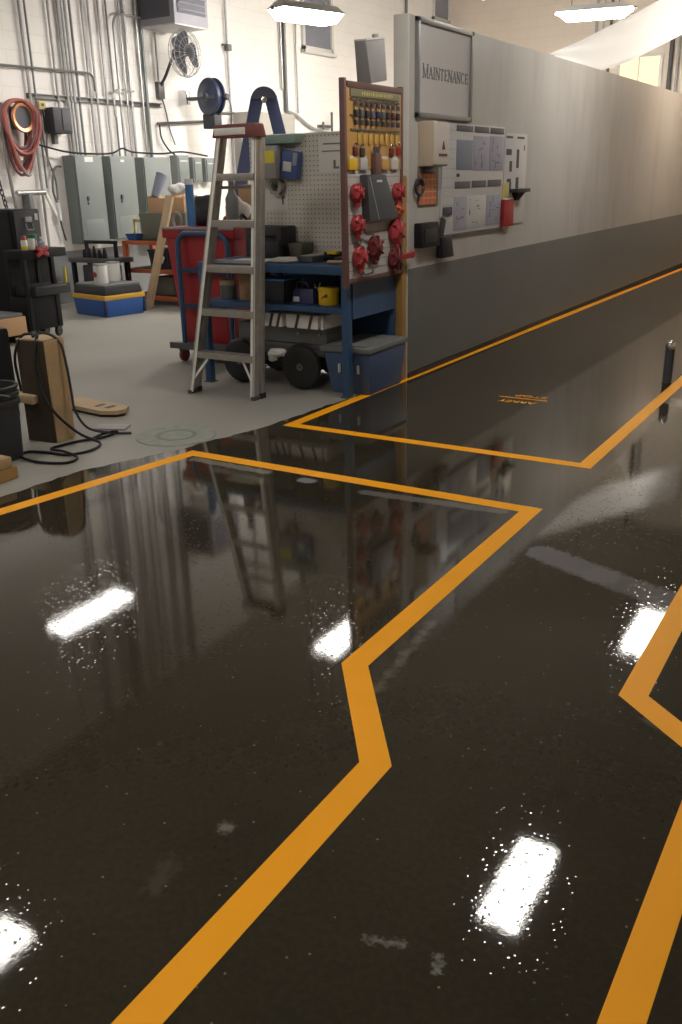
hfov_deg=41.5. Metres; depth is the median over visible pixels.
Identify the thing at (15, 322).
box
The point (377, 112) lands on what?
padlock
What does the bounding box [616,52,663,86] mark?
window
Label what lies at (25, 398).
wood offcut
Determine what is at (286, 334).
tray
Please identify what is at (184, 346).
cart
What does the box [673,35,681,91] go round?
riser pipe
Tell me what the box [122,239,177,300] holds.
storage rack
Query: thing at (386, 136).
tag
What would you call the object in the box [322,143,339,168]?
print
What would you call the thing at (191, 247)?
waste bin
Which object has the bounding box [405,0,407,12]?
conduit
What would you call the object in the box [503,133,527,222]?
notice board
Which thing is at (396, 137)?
tag
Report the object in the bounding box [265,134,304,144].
tray
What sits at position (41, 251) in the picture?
clamp
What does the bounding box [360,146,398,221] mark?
case
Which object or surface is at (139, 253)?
trim
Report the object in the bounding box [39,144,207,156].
cable
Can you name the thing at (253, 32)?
wall
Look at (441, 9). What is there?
window
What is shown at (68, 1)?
conduit
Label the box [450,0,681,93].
wall
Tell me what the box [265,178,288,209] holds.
instruction sheet
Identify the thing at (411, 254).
lever lockout
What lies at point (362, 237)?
shackle
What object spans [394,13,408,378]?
trim
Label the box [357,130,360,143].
tag
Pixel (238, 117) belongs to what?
upper cabinet
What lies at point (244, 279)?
cardboard box
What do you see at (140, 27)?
conduit
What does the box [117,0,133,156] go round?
conduit
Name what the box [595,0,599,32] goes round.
riser pipe
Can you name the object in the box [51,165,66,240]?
cable
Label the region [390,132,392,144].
tag
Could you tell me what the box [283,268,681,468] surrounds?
floor marking
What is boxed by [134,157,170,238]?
electrical panel
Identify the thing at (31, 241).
paper cup
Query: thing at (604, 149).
wall
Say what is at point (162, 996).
floor marking
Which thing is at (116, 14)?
conduit
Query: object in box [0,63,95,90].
conduit
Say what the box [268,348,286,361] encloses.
rag
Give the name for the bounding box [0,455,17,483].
wood block
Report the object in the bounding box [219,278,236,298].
storage jar
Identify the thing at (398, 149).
lock hasp
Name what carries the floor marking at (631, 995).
on the floor
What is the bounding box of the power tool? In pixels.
[324,250,341,260]
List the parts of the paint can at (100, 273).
lid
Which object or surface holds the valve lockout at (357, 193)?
attached to the board at (348, 90)
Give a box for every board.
[71,397,128,416]
[339,77,402,288]
[440,122,504,235]
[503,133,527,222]
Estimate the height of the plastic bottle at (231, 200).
0.392 m
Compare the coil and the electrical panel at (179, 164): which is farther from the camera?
the electrical panel at (179, 164)
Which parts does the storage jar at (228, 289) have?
lid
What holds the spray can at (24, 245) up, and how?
on the cart at (38, 291)
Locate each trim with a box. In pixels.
[54,245,168,303]
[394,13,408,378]
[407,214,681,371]
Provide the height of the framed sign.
0.650 m
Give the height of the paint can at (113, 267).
0.233 m
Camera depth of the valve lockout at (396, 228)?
6.46 m
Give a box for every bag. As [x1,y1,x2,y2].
[168,183,184,194]
[194,194,209,225]
[223,196,250,219]
[292,280,318,303]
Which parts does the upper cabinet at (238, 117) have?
door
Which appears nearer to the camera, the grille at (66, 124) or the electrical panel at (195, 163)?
the grille at (66, 124)
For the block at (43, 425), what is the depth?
5.48 m
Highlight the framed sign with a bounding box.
[414,16,473,121]
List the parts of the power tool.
motor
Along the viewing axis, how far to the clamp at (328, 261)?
6.33 m
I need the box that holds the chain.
[0,180,8,208]
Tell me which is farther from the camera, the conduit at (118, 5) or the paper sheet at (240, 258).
the conduit at (118, 5)
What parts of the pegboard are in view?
rail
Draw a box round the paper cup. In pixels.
[27,238,34,249]
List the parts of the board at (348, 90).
panel, rail, panel, rail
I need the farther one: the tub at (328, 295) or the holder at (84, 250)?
the holder at (84, 250)
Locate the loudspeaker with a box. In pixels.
[354,34,386,83]
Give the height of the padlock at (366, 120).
0.057 m
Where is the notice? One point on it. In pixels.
(429, 174)
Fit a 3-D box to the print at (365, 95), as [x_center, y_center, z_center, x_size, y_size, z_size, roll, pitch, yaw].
[0.244,-2.777,6.000,0.002,0.021,0.421,11,24,29]
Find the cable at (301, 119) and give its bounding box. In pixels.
[287,111,327,131]
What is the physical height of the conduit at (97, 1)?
4.468 m
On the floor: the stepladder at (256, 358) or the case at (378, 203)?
the stepladder at (256, 358)
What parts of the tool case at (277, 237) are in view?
handle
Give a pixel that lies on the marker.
(64, 267)
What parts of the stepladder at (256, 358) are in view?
rail, rail, rail, rail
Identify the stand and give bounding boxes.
[68,240,133,284]
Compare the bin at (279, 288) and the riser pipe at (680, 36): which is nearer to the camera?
the bin at (279, 288)
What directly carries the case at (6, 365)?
on the floor
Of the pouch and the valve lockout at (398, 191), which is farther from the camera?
the pouch
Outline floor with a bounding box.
[0,266,681,1023]
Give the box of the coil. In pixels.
[0,98,41,208]
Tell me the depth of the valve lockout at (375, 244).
6.25 m
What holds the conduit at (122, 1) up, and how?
attached to the wall at (253, 32)
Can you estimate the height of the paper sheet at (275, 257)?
0.004 m
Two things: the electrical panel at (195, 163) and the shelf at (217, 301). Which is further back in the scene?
the electrical panel at (195, 163)
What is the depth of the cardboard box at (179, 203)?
11.15 m
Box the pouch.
[436,217,453,257]
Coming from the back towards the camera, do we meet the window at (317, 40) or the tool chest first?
the window at (317, 40)
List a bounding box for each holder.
[83,249,86,257]
[87,248,91,257]
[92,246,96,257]
[97,250,101,257]
[102,248,106,257]
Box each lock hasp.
[353,143,357,155]
[360,144,364,156]
[389,144,393,156]
[396,143,400,154]
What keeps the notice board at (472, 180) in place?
attached to the wall at (604, 149)
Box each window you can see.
[300,0,336,57]
[432,0,452,25]
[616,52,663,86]
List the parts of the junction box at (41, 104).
cord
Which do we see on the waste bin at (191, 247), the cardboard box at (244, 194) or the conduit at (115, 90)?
the cardboard box at (244, 194)
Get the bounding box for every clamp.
[35,245,48,256]
[327,260,341,263]
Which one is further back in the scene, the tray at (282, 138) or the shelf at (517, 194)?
the shelf at (517, 194)
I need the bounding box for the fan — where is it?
[155,29,201,144]
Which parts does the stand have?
leg, cross rail, leg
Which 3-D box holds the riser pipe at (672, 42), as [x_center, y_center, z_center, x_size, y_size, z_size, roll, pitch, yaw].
[6.562,-8.599,18.034,0.083,6.300,0.083,-15,25,-33]
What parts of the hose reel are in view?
knob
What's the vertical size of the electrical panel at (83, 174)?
1.090 m
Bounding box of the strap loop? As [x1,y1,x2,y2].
[414,177,424,195]
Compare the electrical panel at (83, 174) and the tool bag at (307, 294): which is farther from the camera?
the electrical panel at (83, 174)
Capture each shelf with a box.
[210,293,341,314]
[509,188,529,199]
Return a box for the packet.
[280,150,302,179]
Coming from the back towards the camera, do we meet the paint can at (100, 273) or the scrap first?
the paint can at (100, 273)
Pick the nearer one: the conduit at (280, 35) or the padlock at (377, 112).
the padlock at (377, 112)
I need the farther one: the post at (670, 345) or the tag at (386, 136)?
the post at (670, 345)
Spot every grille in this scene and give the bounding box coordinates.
[61,109,71,130]
[176,0,205,16]
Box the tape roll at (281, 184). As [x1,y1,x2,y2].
[268,179,285,194]
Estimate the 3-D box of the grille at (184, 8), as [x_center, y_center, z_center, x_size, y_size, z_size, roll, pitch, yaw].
[-2.023,-6.984,12.048,0.015,0.580,0.580,11,24,29]
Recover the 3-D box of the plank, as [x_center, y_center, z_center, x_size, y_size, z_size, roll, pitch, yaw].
[-2.252,-3.217,11.155,0.470,1.336,0.098,-6,21,-12]
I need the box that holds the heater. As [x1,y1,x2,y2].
[139,0,207,33]
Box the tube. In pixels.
[184,179,195,225]
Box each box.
[0,311,27,342]
[35,101,58,199]
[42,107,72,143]
[147,195,165,212]
[168,195,196,212]
[238,184,250,219]
[238,272,270,299]
[414,222,439,247]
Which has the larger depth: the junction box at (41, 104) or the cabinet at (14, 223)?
the junction box at (41, 104)
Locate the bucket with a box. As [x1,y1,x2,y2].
[0,380,23,460]
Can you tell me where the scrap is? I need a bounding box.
[92,424,130,429]
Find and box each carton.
[265,310,294,326]
[286,312,327,329]
[321,314,341,329]
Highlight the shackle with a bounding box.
[355,236,363,245]
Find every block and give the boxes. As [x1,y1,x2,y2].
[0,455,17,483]
[15,335,75,442]
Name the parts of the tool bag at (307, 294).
handle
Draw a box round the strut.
[26,93,161,107]
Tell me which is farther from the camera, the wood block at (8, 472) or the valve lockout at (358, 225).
the valve lockout at (358, 225)
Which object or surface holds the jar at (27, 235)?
on the cart at (38, 291)
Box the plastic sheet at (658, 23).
[550,0,681,69]
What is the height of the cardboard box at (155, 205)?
0.199 m
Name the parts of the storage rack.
leg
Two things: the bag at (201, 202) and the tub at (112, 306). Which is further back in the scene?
the tub at (112, 306)
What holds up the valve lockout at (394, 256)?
attached to the board at (348, 90)
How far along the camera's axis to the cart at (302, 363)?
6.82 m
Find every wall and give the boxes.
[0,0,431,250]
[407,13,681,377]
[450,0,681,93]
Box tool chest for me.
[72,280,146,317]
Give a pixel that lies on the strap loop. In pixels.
(418, 179)
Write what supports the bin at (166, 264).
on the storage rack
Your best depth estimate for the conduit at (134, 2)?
12.42 m
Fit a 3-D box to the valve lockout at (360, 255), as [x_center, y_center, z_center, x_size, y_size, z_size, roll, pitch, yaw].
[0.168,-1.721,6.171,0.075,0.202,0.235,11,24,29]
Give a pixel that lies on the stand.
(79, 259)
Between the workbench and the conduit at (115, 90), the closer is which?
the workbench
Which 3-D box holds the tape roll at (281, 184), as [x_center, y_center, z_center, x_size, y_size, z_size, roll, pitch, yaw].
[-0.502,-2.556,7.065,0.124,0.124,0.075,11,24,29]
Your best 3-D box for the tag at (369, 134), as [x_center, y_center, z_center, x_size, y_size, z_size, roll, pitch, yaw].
[0.195,-2.500,6.012,0.008,0.082,0.034,11,24,29]
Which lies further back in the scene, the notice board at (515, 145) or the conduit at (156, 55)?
the conduit at (156, 55)
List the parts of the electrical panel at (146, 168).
door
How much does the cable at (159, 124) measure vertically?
0.411 m
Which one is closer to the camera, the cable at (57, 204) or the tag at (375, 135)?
the tag at (375, 135)
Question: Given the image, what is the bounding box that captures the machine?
[83,264,122,281]
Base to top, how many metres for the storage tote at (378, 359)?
0.362 m
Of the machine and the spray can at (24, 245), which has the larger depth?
the machine
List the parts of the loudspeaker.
lid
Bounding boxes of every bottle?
[38,237,44,247]
[225,181,239,219]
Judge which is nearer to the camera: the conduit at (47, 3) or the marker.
the marker
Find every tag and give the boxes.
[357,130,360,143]
[363,131,365,143]
[368,131,371,143]
[374,131,376,144]
[379,132,382,144]
[385,132,387,144]
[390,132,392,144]
[395,133,397,144]
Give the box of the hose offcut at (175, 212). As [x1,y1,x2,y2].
[172,211,182,226]
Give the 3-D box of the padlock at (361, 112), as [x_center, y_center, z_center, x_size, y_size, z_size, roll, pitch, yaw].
[0.136,-2.609,5.855,0.018,0.072,0.037,11,24,29]
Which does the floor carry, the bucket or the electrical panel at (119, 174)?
the bucket
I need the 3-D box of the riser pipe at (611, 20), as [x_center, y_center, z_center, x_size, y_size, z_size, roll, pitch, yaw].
[5.501,-8.803,18.643,0.060,6.300,0.060,11,24,29]
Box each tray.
[3,246,65,259]
[239,319,341,344]
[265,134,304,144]
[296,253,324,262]
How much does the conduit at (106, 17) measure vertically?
4.468 m
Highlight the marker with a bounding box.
[63,266,66,281]
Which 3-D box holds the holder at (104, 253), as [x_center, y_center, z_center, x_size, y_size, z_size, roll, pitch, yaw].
[-2.994,-3.280,11.399,0.060,0.125,0.060,11,24,29]
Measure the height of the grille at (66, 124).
0.245 m
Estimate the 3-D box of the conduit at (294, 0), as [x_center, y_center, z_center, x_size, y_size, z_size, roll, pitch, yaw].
[-0.778,-8.682,14.996,0.032,3.740,0.032,11,24,29]
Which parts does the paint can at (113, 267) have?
lid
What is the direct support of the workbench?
on the floor
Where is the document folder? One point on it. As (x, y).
(507, 204)
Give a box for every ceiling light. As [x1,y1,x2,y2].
[266,0,344,25]
[554,0,636,21]
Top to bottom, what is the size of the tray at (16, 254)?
0.085 m
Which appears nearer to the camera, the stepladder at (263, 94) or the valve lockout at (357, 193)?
the valve lockout at (357, 193)
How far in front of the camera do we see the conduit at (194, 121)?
13.17 m
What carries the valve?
attached to the conduit at (224, 1)
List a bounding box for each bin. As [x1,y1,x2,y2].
[147,247,171,268]
[156,274,176,294]
[161,225,250,343]
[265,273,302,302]
[288,242,312,256]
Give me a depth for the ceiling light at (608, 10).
14.43 m
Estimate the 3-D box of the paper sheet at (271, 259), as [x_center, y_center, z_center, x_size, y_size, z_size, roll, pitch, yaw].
[-0.432,-1.882,6.720,0.240,0.004,0.320,-20,27,-41]
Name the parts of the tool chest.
corner post, case lid, corner post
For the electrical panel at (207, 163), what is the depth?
13.76 m
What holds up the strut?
attached to the wall at (253, 32)
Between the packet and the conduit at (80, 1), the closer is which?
the packet
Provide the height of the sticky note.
0.125 m
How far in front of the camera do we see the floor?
2.85 m
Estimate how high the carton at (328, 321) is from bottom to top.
0.100 m
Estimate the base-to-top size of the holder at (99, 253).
0.105 m
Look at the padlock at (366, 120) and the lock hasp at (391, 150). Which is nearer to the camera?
the padlock at (366, 120)
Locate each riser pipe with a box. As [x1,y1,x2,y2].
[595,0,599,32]
[606,0,614,71]
[666,38,674,89]
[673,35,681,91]
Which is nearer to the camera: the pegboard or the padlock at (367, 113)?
the padlock at (367, 113)
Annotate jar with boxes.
[26,234,36,247]
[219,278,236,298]
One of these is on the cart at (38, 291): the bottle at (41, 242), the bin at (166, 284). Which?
the bottle at (41, 242)
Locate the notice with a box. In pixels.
[417,167,438,205]
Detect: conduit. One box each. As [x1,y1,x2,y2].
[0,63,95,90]
[17,0,50,246]
[23,0,47,187]
[45,0,60,107]
[55,0,75,154]
[59,0,78,154]
[62,0,81,154]
[67,0,86,154]
[79,0,97,152]
[86,0,103,155]
[96,0,113,155]
[104,0,120,155]
[112,13,140,155]
[113,89,134,115]
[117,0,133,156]
[121,0,137,156]
[133,0,148,156]
[137,0,153,156]
[154,32,159,81]
[156,120,202,124]
[223,0,235,183]
[278,0,283,89]
[281,21,288,112]
[294,0,298,112]
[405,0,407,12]
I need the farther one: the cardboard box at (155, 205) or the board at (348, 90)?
the cardboard box at (155, 205)
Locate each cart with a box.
[3,246,70,335]
[170,231,234,360]
[224,337,328,388]
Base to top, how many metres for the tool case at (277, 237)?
0.326 m
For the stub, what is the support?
attached to the wall at (253, 32)
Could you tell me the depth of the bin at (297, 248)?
6.99 m
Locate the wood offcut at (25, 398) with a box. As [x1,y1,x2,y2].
[18,392,37,404]
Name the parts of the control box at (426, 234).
plate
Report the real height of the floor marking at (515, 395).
0.001 m
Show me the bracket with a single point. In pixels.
(27, 195)
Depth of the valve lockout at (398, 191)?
6.40 m
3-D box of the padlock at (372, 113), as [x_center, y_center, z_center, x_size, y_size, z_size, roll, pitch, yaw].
[0.210,-2.653,5.970,0.018,0.072,0.037,11,24,29]
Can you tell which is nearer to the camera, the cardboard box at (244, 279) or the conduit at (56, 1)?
the cardboard box at (244, 279)
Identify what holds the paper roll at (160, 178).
on the cardboard box at (155, 205)
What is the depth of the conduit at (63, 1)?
11.44 m
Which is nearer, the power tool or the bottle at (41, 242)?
the power tool
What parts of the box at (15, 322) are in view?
lid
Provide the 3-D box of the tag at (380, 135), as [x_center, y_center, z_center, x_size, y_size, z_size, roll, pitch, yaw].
[0.272,-2.546,6.132,0.008,0.082,0.034,11,24,29]
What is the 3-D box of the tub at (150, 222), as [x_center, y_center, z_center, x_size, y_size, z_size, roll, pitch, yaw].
[-2.143,-3.648,11.476,0.775,0.330,0.407,11,24,29]
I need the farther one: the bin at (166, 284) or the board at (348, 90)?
the bin at (166, 284)
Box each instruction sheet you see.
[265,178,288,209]
[318,137,339,172]
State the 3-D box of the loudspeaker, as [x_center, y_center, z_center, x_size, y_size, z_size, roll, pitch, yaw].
[0.192,-2.989,5.940,0.109,0.307,0.273,11,24,29]
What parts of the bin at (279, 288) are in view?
knob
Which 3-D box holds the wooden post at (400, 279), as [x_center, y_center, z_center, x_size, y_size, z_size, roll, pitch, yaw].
[0.452,-1.740,6.811,0.060,1.500,0.065,11,24,29]
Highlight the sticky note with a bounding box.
[502,183,508,197]
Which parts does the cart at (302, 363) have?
rail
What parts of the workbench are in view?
leg, panel, leg, panel, leg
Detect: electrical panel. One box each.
[62,155,109,243]
[101,156,140,238]
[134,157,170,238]
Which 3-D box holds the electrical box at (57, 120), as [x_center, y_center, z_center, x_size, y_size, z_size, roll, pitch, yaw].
[-3.554,-4.852,11.313,0.210,0.415,0.290,11,24,29]
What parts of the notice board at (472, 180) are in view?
name plate, rail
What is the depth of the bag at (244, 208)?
7.46 m
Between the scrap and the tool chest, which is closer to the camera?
the scrap
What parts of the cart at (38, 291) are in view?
post, post, panel, post, drawer, handle, post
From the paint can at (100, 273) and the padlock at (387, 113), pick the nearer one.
the padlock at (387, 113)
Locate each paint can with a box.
[92,263,108,283]
[105,261,120,281]
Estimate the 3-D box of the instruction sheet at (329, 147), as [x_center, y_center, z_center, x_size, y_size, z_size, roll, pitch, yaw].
[-0.078,-2.689,6.781,0.210,0.250,0.007,11,24,29]
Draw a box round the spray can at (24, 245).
[20,236,27,249]
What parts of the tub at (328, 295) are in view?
lid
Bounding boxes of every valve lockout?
[350,183,364,207]
[351,215,374,238]
[353,246,372,275]
[367,235,383,264]
[388,248,402,273]
[389,218,405,247]
[392,183,405,204]
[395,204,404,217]
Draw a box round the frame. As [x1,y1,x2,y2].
[133,219,143,238]
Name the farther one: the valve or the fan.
the valve
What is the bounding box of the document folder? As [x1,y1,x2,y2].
[500,198,513,226]
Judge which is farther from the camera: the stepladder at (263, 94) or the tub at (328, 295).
the stepladder at (263, 94)
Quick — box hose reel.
[178,77,231,128]
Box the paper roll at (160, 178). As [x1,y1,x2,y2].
[151,172,166,197]
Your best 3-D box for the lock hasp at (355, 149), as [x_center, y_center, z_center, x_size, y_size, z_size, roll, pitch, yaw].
[0.094,-2.369,5.878,0.016,0.082,0.052,11,24,29]
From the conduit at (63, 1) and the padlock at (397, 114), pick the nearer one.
the padlock at (397, 114)
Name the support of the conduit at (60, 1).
attached to the wall at (253, 32)
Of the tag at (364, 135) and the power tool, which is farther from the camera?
the power tool
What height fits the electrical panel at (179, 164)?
0.415 m
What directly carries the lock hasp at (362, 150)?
hanging from the board at (348, 90)
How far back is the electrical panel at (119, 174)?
12.27 m
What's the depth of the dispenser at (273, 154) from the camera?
6.93 m
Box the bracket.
[15,190,57,215]
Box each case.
[0,327,19,411]
[240,213,295,257]
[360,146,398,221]
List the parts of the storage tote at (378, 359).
lid, lid panel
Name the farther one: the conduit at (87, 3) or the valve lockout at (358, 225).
the conduit at (87, 3)
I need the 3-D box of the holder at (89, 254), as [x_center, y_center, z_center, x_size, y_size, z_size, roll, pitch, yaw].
[-3.225,-3.325,11.532,0.060,0.125,0.060,11,24,29]
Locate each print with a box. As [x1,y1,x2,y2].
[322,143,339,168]
[362,92,392,98]
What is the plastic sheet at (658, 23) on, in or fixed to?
on the wall at (604, 149)
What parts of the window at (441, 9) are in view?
pane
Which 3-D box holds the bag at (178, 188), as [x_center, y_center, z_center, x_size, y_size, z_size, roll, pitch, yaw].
[-2.029,-4.016,11.184,0.256,0.144,0.208,1,21,6]
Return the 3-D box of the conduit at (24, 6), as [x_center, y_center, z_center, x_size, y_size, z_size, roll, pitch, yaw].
[-3.770,-6.378,10.558,0.026,4.850,0.026,11,24,29]
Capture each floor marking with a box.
[0,450,541,1023]
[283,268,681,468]
[498,395,546,403]
[597,585,681,1023]
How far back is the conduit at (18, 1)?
10.96 m
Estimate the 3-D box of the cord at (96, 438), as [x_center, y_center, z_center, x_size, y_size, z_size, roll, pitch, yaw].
[-1.682,-0.683,5.291,0.584,0.665,0.638,-2,20,-3]
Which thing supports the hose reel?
attached to the wall at (253, 32)
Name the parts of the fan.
wall plate, arm, cord, motor, blade, blade, blade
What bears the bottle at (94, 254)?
on the stand
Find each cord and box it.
[13,333,118,464]
[31,331,131,433]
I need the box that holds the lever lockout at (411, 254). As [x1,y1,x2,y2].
[401,250,414,259]
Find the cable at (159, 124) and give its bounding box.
[159,124,175,154]
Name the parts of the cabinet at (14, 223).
panel, door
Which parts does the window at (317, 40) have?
pane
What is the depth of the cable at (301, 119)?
15.84 m
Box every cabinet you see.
[0,209,42,330]
[233,111,294,183]
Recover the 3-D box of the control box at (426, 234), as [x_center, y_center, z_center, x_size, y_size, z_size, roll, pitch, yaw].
[0.665,-2.132,6.920,0.078,0.180,0.310,11,24,29]
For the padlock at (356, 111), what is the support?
hanging from the board at (348, 90)
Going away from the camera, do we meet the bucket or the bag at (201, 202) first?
the bucket
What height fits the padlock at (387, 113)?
0.072 m
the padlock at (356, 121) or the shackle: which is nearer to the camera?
the padlock at (356, 121)
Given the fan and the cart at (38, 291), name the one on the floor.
the cart at (38, 291)
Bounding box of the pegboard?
[249,131,341,253]
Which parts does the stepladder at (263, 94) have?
rail, rail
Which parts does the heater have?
panel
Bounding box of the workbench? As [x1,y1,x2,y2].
[197,255,394,398]
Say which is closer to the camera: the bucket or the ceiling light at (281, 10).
the bucket
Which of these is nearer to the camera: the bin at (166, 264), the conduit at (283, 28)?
the bin at (166, 264)
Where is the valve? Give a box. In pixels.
[221,44,231,50]
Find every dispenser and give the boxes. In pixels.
[265,145,284,178]
[418,121,449,166]
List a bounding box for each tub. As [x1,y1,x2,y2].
[73,296,143,317]
[139,212,187,239]
[318,286,338,305]
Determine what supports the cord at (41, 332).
on the floor
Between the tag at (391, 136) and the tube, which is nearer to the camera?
the tag at (391, 136)
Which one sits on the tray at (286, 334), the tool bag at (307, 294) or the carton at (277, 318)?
the carton at (277, 318)
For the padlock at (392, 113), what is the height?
0.072 m
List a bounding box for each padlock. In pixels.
[354,105,358,116]
[354,116,358,124]
[359,106,363,116]
[365,106,369,117]
[365,117,369,125]
[370,107,374,117]
[376,108,379,117]
[381,108,384,118]
[386,109,389,118]
[391,109,394,119]
[396,110,399,119]
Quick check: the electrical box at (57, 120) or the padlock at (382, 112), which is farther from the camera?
the electrical box at (57, 120)
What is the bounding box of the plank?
[146,195,173,307]
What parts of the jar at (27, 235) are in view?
lid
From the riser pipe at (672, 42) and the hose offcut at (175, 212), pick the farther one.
the riser pipe at (672, 42)
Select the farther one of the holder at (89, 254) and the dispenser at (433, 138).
the holder at (89, 254)
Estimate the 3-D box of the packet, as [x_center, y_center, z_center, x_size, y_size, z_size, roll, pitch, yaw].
[-0.383,-2.677,6.936,0.174,0.216,0.082,11,24,29]
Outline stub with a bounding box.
[317,112,332,130]
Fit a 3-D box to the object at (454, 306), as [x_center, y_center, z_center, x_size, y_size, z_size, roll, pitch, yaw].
[4.198,-3.658,12.637,0.004,0.790,14.225,11,24,29]
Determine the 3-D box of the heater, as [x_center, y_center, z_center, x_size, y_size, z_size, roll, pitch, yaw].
[-2.311,-7.004,12.225,0.730,0.795,0.704,11,24,29]
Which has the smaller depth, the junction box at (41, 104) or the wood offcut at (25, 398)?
the wood offcut at (25, 398)
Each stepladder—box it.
[188,123,265,400]
[234,86,285,195]
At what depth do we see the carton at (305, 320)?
6.66 m
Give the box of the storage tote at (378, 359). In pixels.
[320,333,407,394]
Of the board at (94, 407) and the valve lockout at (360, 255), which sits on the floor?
the board at (94, 407)
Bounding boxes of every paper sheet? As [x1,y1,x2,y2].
[234,258,269,261]
[265,258,297,261]
[272,257,296,258]
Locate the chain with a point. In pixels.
(1, 189)
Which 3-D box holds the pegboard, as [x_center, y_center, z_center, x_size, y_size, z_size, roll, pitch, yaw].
[-0.162,-2.445,6.946,1.315,0.899,0.028,11,24,29]
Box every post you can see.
[395,176,406,380]
[662,340,675,382]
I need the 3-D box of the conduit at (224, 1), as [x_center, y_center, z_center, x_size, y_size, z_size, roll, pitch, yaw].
[-1.742,-6.895,13.916,0.036,6.300,0.036,11,24,29]

